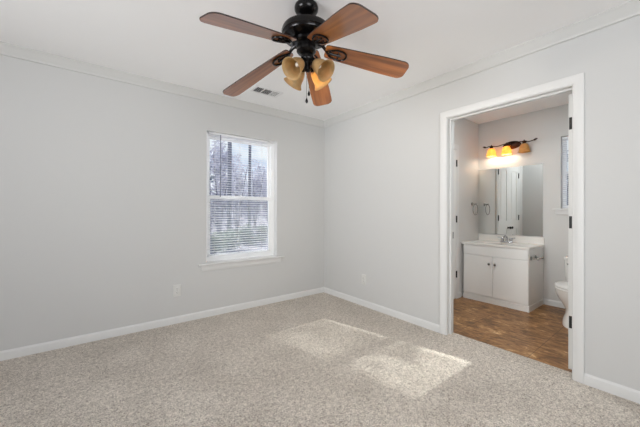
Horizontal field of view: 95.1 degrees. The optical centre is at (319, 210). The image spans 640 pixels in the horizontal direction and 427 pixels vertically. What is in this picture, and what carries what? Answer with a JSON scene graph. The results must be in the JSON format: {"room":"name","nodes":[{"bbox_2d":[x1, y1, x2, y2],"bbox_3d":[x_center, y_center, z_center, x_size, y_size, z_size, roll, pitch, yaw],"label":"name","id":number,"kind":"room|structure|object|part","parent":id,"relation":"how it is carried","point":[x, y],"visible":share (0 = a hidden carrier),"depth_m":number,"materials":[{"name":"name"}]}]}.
{"room":"empty bedroom","nodes":[
{"label":"empty bedroom","id":0,"kind":"room"},
{"bbox_2d":[0,55,324,350],"bbox_3d":[-2.056,-0.090,2.652,5.470,2.720,0.160,0,0,-38],"label":"wall","id":1,"kind":"structure","parent":0,"point":[103,180],"depth_m":2.69,"materials":[{"name":"paint"}]},
{"bbox_2d":[173,284,180,296],"bbox_3d":[-1.465,0.818,3.002,0.074,0.122,0.009,0,0,-38],"label":"wall outlet","id":2,"kind":"object","parent":1,"relation":"attached to","point":[176,288],"visible":1,"depth_m":3.00,"materials":[{"name":"white plastic"}]},
{"bbox_2d":[0,287,439,360],"bbox_3d":[-1.455,1.114,1.893,5.199,0.072,1.773,0,0,-38],"label":"baseboard","id":3,"kind":"structure","parent":1,"relation":"attached to","point":[81,339],"depth_m":2.94,"materials":[{"name":"white paint"}]},
{"bbox_2d":[198,130,284,271],"bbox_3d":[-0.924,-0.113,3.496,1.049,1.535,0.190,0,0,-38],"label":"window","id":4,"kind":"structure","parent":1,"relation":"in","point":[271,204],"depth_m":3.56,"materials":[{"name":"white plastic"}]},
{"bbox_2d":[208,132,267,256],"bbox_3d":[-0.950,-0.181,3.468,0.730,1.392,0.042,0,0,-38],"label":"window blind","id":5,"kind":"object","parent":4,"relation":"attached to","point":[210,133],"visible":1,"depth_m":3.43,"materials":[{"name":"white plastic"}]},
{"bbox_3d":[-0.952,-0.864,3.475,0.730,0.026,0.028,0,0,-38],"label":"head rail","id":6,"kind":"part","parent":5,"relation":"part of","materials":[{"name":"white plastic"}]},
{"bbox_3d":[-0.955,0.508,3.471,0.730,0.014,0.026,0,0,-38],"label":"rail","id":7,"kind":"part","parent":5,"relation":"part of","materials":[{"name":"white plastic"}]},
{"bbox_3d":[-0.970,-0.491,3.557,0.799,0.719,0.025,0,0,-38],"label":"sash","id":8,"kind":"part","parent":4,"relation":"part of","materials":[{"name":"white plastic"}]},
{"bbox_3d":[-0.955,0.185,3.534,0.799,0.712,0.025,0,0,-38],"label":"sash","id":9,"kind":"part","parent":4,"relation":"part of","materials":[{"name":"white plastic"}]},
{"bbox_2d":[0,0,639,127],"bbox_3d":[-0.615,-1.235,0.821,5.199,0.080,4.499,0,0,-38],"label":"trim","id":10,"kind":"structure","parent":1,"relation":"attached to","point":[630,9],"depth_m":2.55,"materials":[{"name":"grey paint"}]},
{"bbox_2d":[0,0,630,120],"bbox_3d":[-0.614,-1.325,0.821,5.200,0.100,4.500,0,0,-38],"label":"ceiling","id":11,"kind":"structure","parent":0,"point":[162,40],"depth_m":2.13,"materials":[{"name":"white paint"}]},
{"bbox_2d":[250,85,282,97],"bbox_3d":[-0.568,-1.264,3.120,0.312,0.009,0.170,0,0,-38],"label":"ceiling vent","id":12,"kind":"object","parent":11,"relation":"in","point":[257,89],"visible":1,"depth_m":3.11,"materials":[{"name":"white metal"}]},
{"bbox_2d":[199,0,408,105],"bbox_3d":[-0.101,-0.966,1.785,1.234,0.608,1.254,0,0,-38],"label":"ceiling fan","id":13,"kind":"object","parent":11,"relation":"hanging from","point":[306,32],"visible":1,"depth_m":1.76,"materials":[{"name":"brown wood"}]},
{"bbox_3d":[-0.351,-0.951,1.541,0.155,0.130,0.536,0,0,44],"label":"blade","id":14,"kind":"part","parent":13,"relation":"part of","materials":[{"name":"brown wood"}]},
{"bbox_3d":[-0.427,-0.924,1.993,0.538,0.200,0.155,0,0,27],"label":"blade","id":15,"kind":"part","parent":13,"relation":"part of","materials":[{"name":"brown wood"}]},
{"bbox_3d":[-0.147,-0.847,1.727,0.140,0.139,0.130,0,0,-38],"label":"lamp shade","id":16,"kind":"part","parent":13,"relation":"part of","materials":[{"name":"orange glass"}]},
{"bbox_3d":[-0.162,-0.847,1.895,0.131,0.139,0.140,0,0,-38],"label":"lamp shade","id":17,"kind":"part","parent":13,"relation":"part of","materials":[{"name":"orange glass"}]},
{"bbox_3d":[-0.019,-0.970,2.196,0.155,0.182,0.537,0,0,10],"label":"blade","id":18,"kind":"part","parent":13,"relation":"part of","materials":[{"name":"brown wood"}]},
{"bbox_3d":[-0.001,-0.847,1.902,0.140,0.139,0.131,0,0,-38],"label":"lamp shade","id":19,"kind":"part","parent":13,"relation":"part of","materials":[{"name":"orange glass"}]},
{"bbox_3d":[0.020,-0.847,1.755,0.129,0.139,0.140,0,0,-38],"label":"lamp shade","id":20,"kind":"part","parent":13,"relation":"part of","materials":[{"name":"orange glass"}]},
{"bbox_3d":[0.086,-0.919,1.475,0.155,0.167,0.537,0,0,-27],"label":"blade","id":21,"kind":"part","parent":13,"relation":"part of","materials":[{"name":"brown wood"}]},
{"bbox_3d":[0.295,-0.952,1.870,0.535,0.115,0.155,0,0,-8],"label":"blade","id":22,"kind":"part","parent":13,"relation":"part of","materials":[{"name":"brown wood"}]},
{"bbox_2d":[0,292,639,426],"bbox_3d":[0.134,1.184,1.400,7.110,0.060,4.500,0,0,-38],"label":"floor","id":23,"kind":"structure","parent":0,"point":[323,359],"depth_m":2.05,"materials":[{"name":"beige carpet"}]},
{"bbox_2d":[463,244,543,312],"bbox_3d":[2.381,0.816,3.843,0.565,0.728,0.766,0,0,-38],"label":"bathroom vanity","id":24,"kind":"object","parent":23,"relation":"on","point":[500,276],"visible":0.98,"depth_m":3.62,"materials":[{"name":"white paint"}]},
{"bbox_3d":[2.070,0.840,3.845,0.016,0.506,0.366,0,0,-38],"label":"door","id":25,"kind":"part","parent":24,"relation":"part of","materials":[{"name":"white paint"}]},
{"bbox_3d":[2.188,0.517,3.695,0.016,0.120,0.748,0,0,-38],"label":"false drawer","id":26,"kind":"part","parent":24,"relation":"part of","materials":[{"name":"white paint"}]},
{"bbox_2d":[461,234,544,249],"bbox_3d":[2.387,0.396,3.858,0.542,0.112,0.794,0,0,-38],"label":"countertop","id":27,"kind":"structure","parent":24,"relation":"on","point":[520,242],"depth_m":3.85,"materials":[{"name":"stone"}]},
{"bbox_2d":[498,235,514,242],"bbox_3d":[2.512,0.378,3.953,0.146,0.100,0.169,0,0,2],"label":"bathroom faucet","id":28,"kind":"object","parent":27,"relation":"on","point":[505,236],"visible":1,"depth_m":3.94,"materials":[{"name":"silver metal"}]},
{"bbox_3d":[2.300,0.840,3.548,0.016,0.506,0.378,0,0,-38],"label":"door","id":29,"kind":"part","parent":24,"relation":"part of","materials":[{"name":"white paint"}]},
{"bbox_2d":[530,255,543,259],"bbox_3d":[2.558,0.559,3.450,0.194,0.043,0.084,0,0,-38],"label":"toilet paper holder","id":30,"kind":"object","parent":24,"relation":"attached to","point":[536,257],"visible":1,"depth_m":3.42,"materials":[{"name":"silver metal"}]},
{"bbox_2d":[554,256,567,327],"bbox_3d":[2.788,0.856,3.143,0.759,0.646,0.380,0,0,-38],"label":"toilet","id":31,"kind":"object","parent":23,"relation":"on","point":[561,288],"visible":0.3,"depth_m":3.04,"materials":[{"name":"white ceramic"}]},
{"bbox_3d":[2.699,0.819,3.074,0.466,0.020,0.380,0,0,-38],"label":"seat","id":32,"kind":"part","parent":31,"relation":"part of","materials":[{"name":"white ceramic"}]},
{"bbox_3d":[2.700,0.792,3.075,0.464,0.026,0.378,0,0,-38],"label":"lid","id":33,"kind":"part","parent":31,"relation":"part of","materials":[{"name":"white ceramic"}]},
{"bbox_3d":[2.713,1.005,3.084,0.570,0.350,0.376,0,0,-38],"label":"bowl","id":34,"kind":"part","parent":31,"relation":"part of","materials":[{"name":"white ceramic"}]},
{"bbox_3d":[3.006,0.698,3.312,0.196,0.264,0.356,0,0,-38],"label":"tank","id":35,"kind":"part","parent":31,"relation":"part of","materials":[{"name":"white ceramic"}]},
{"bbox_2d":[454,118,478,298],"bbox_3d":[1.661,-0.076,3.878,1.910,2.720,0.100,0,0,-38],"label":"wall","id":36,"kind":"structure","parent":0,"point":[466,132],"depth_m":4.13,"materials":[{"name":"white paint"}]},
{"bbox_2d":[453,150,456,298],"bbox_3d":[1.673,0.177,3.780,0.448,1.978,0.067,0,0,-38],"label":"door","id":37,"kind":"structure","parent":36,"relation":"in","point":[455,160],"depth_m":3.91,"materials":[{"name":"white paint"}]},
{"bbox_2d":[454,144,458,298],"bbox_3d":[1.480,0.143,3.662,0.998,2.070,0.018,0,0,-38],"label":"trim","id":38,"kind":"structure","parent":36,"relation":"attached to","point":[456,146],"depth_m":3.94,"materials":[{"name":"white paint"}]},
{"bbox_2d":[324,15,639,390],"bbox_3d":[1.532,-0.080,2.387,0.120,2.720,4.650,0,0,-38],"label":"wall","id":39,"kind":"structure","parent":0,"point":[382,165],"depth_m":2.65,"materials":[{"name":"paint"}]},
{"bbox_2d":[440,72,584,383],"bbox_3d":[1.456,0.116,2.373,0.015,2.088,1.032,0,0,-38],"label":"trim","id":40,"kind":"structure","parent":39,"relation":"attached to","point":[578,80],"depth_m":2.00,"materials":[{"name":"white paint"}]},
{"bbox_2d":[568,94,571,369],"bbox_3d":[2.174,0.153,2.393,0.905,1.998,0.162,0,0,-38],"label":"door","id":41,"kind":"structure","parent":39,"relation":"in","point":[570,95],"depth_m":2.13,"materials":[{"name":"white paint"}]},
{"bbox_2d":[584,373,639,403],"bbox_3d":[2.288,1.123,1.292,0.014,0.072,1.693,0,0,-38],"label":"baseboard","id":42,"kind":"structure","parent":39,"relation":"attached to","point":[607,386],"depth_m":1.85,"materials":[{"name":"white paint"}]},
{"bbox_2d":[465,91,571,123],"bbox_3d":[2.152,-1.342,3.154,1.790,0.100,1.645,0,0,-38],"label":"ceiling","id":43,"kind":"structure","parent":0,"point":[561,99],"depth_m":3.69,"materials":[{"name":"white paint"}]},
{"bbox_2d":[478,104,567,300],"bbox_3d":[2.934,-0.073,3.696,0.120,2.720,1.745,0,0,-38],"label":"wall","id":44,"kind":"structure","parent":0,"point":[549,125],"depth_m":3.70,"materials":[{"name":"white paint"}]},
{"bbox_2d":[483,138,537,156],"bbox_3d":[2.554,-0.856,3.962,0.160,0.188,0.664,0,0,-38],"label":"vanity light","id":45,"kind":"object","parent":44,"relation":"attached to","point":[524,147],"visible":1,"depth_m":3.94,"materials":[{"name":"yellow glass"}]},
{"bbox_3d":[2.412,-0.818,4.121,0.132,0.111,0.132,0,0,-38],"label":"lamp shade","id":46,"kind":"part","parent":45,"relation":"part of","materials":[{"name":"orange glass"}]},
{"bbox_3d":[2.528,-0.818,3.971,0.132,0.111,0.132,0,0,-38],"label":"lamp shade","id":47,"kind":"part","parent":45,"relation":"part of","materials":[{"name":"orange glass"}]},
{"bbox_3d":[2.610,-0.895,3.993,0.033,0.109,0.220,0,0,-38],"label":"plate","id":48,"kind":"part","parent":45,"relation":"part of","materials":[{"name":"brown metal"}]},
{"bbox_3d":[2.654,-0.818,3.808,0.132,0.111,0.132,0,0,-38],"label":"lamp shade","id":49,"kind":"part","parent":45,"relation":"part of","materials":[{"name":"orange glass"}]},
{"bbox_2d":[478,164,542,236],"bbox_3d":[2.592,-0.134,4.034,0.006,0.930,0.789,0,0,-38],"label":"wall mirror","id":50,"kind":"object","parent":44,"relation":"attached to","point":[510,199],"visible":1,"depth_m":3.99,"materials":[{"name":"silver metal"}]},
{"bbox_2d":[479,234,544,244],"bbox_3d":[2.593,0.385,4.018,0.020,0.088,0.794,0,0,-38],"label":"backsplash","id":51,"kind":"structure","parent":44,"relation":"attached to","point":[518,239],"depth_m":3.93,"materials":[{"name":"stone"}]},
{"bbox_2d":[543,298,564,308],"bbox_3d":[3.089,1.146,3.378,0.014,0.072,0.852,0,0,-38],"label":"baseboard","id":52,"kind":"structure","parent":44,"relation":"attached to","point":[546,301],"depth_m":3.62,"materials":[{"name":"white paint"}]},
{"bbox_2d":[552,139,567,214],"bbox_3d":[3.159,-0.430,3.372,0.147,0.954,0.747,0,0,-38],"label":"window","id":53,"kind":"structure","parent":44,"relation":"in","point":[558,211],"depth_m":3.61,"materials":[{"name":"white plastic"}]},
{"bbox_2d":[562,136,567,207],"bbox_3d":[3.157,-0.471,3.378,0.029,0.866,0.578,0,0,-38],"label":"window blind","id":54,"kind":"object","parent":53,"relation":"attached to","point":[566,137],"visible":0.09,"depth_m":3.58,"materials":[{"name":"white plastic"}]},
{"bbox_3d":[3.202,-0.468,3.402,0.042,0.878,0.600,0,0,-38],"label":"frame","id":55,"kind":"part","parent":53,"relation":"part of","materials":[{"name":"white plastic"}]},
{"label":"outside","id":56,"kind":"structure","parent":0,"visible":0},
{"bbox_3d":[-10.316,0.319,29.034,70.000,2.768,68.000,0,0,-38],"label":"ground","id":57,"kind":"structure","parent":56,"visible":0},
{"bbox_2d":[207,163,215,261],"bbox_3d":[-3.883,-2.042,8.037,2.176,7.702,4.671,0,0,44],"label":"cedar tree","id":58,"kind":"object","parent":57,"relation":"on","point":[211,177],"visible":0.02,"depth_m":8.78,"materials":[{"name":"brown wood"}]},
{"bbox_2d":[210,140,240,195],"bbox_3d":[-5.684,-1.346,16.894,1.612,5.978,2.429,0,0,34],"label":"leafy tree","id":59,"kind":"object","parent":57,"relation":"on","point":[225,154],"visible":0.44,"depth_m":16.64,"materials":[{"name":"grey plant"}]},
{"bbox_3d":[-5.844,-0.772,16.902,1.685,4.830,1.387,0,0,-38],"label":"stem","id":60,"kind":"part","parent":59,"relation":"part of","materials":[{"name":"wood"}]},
{"bbox_2d":[227,142,231,195],"bbox_3d":[-4.434,-4.778,14.543,2.919,13.201,2.809,0,0,-38],"label":"pine tree","id":61,"kind":"object","parent":57,"relation":"on","point":[229,171],"visible":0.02,"depth_m":14.49,"materials":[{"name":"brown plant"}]},
{"bbox_2d":[225,154,252,195],"bbox_3d":[-5.592,-1.223,20.337,2.106,5.464,1.960,0,0,11],"label":"leafy tree","id":62,"kind":"object","parent":57,"relation":"on","point":[243,185],"visible":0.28,"depth_m":20.10,"materials":[{"name":"grey plant"}]},
{"bbox_2d":[248,145,250,195],"bbox_3d":[-4.134,-5.326,17.303,3.024,14.201,2.773,0,0,-38],"label":"pine tree","id":63,"kind":"object","parent":57,"relation":"on","point":[249,156],"visible":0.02,"depth_m":17.30,"materials":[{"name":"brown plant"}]},
{"bbox_2d":[246,158,266,196],"bbox_3d":[-5.248,-1.458,23.799,2.479,5.666,1.717,0,0,-14],"label":"leafy tree","id":64,"kind":"object","parent":57,"relation":"on","point":[259,187],"visible":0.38,"depth_m":23.69,"materials":[{"name":"grey plant"}]},
{"bbox_2d":[257,170,266,196],"bbox_3d":[-4.884,-1.536,27.396,2.579,5.554,1.644,0,0,-26],"label":"leafy tree","id":65,"kind":"object","parent":57,"relation":"on","point":[265,173],"visible":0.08,"depth_m":27.04,"materials":[{"name":"grey plant"}]}
]}

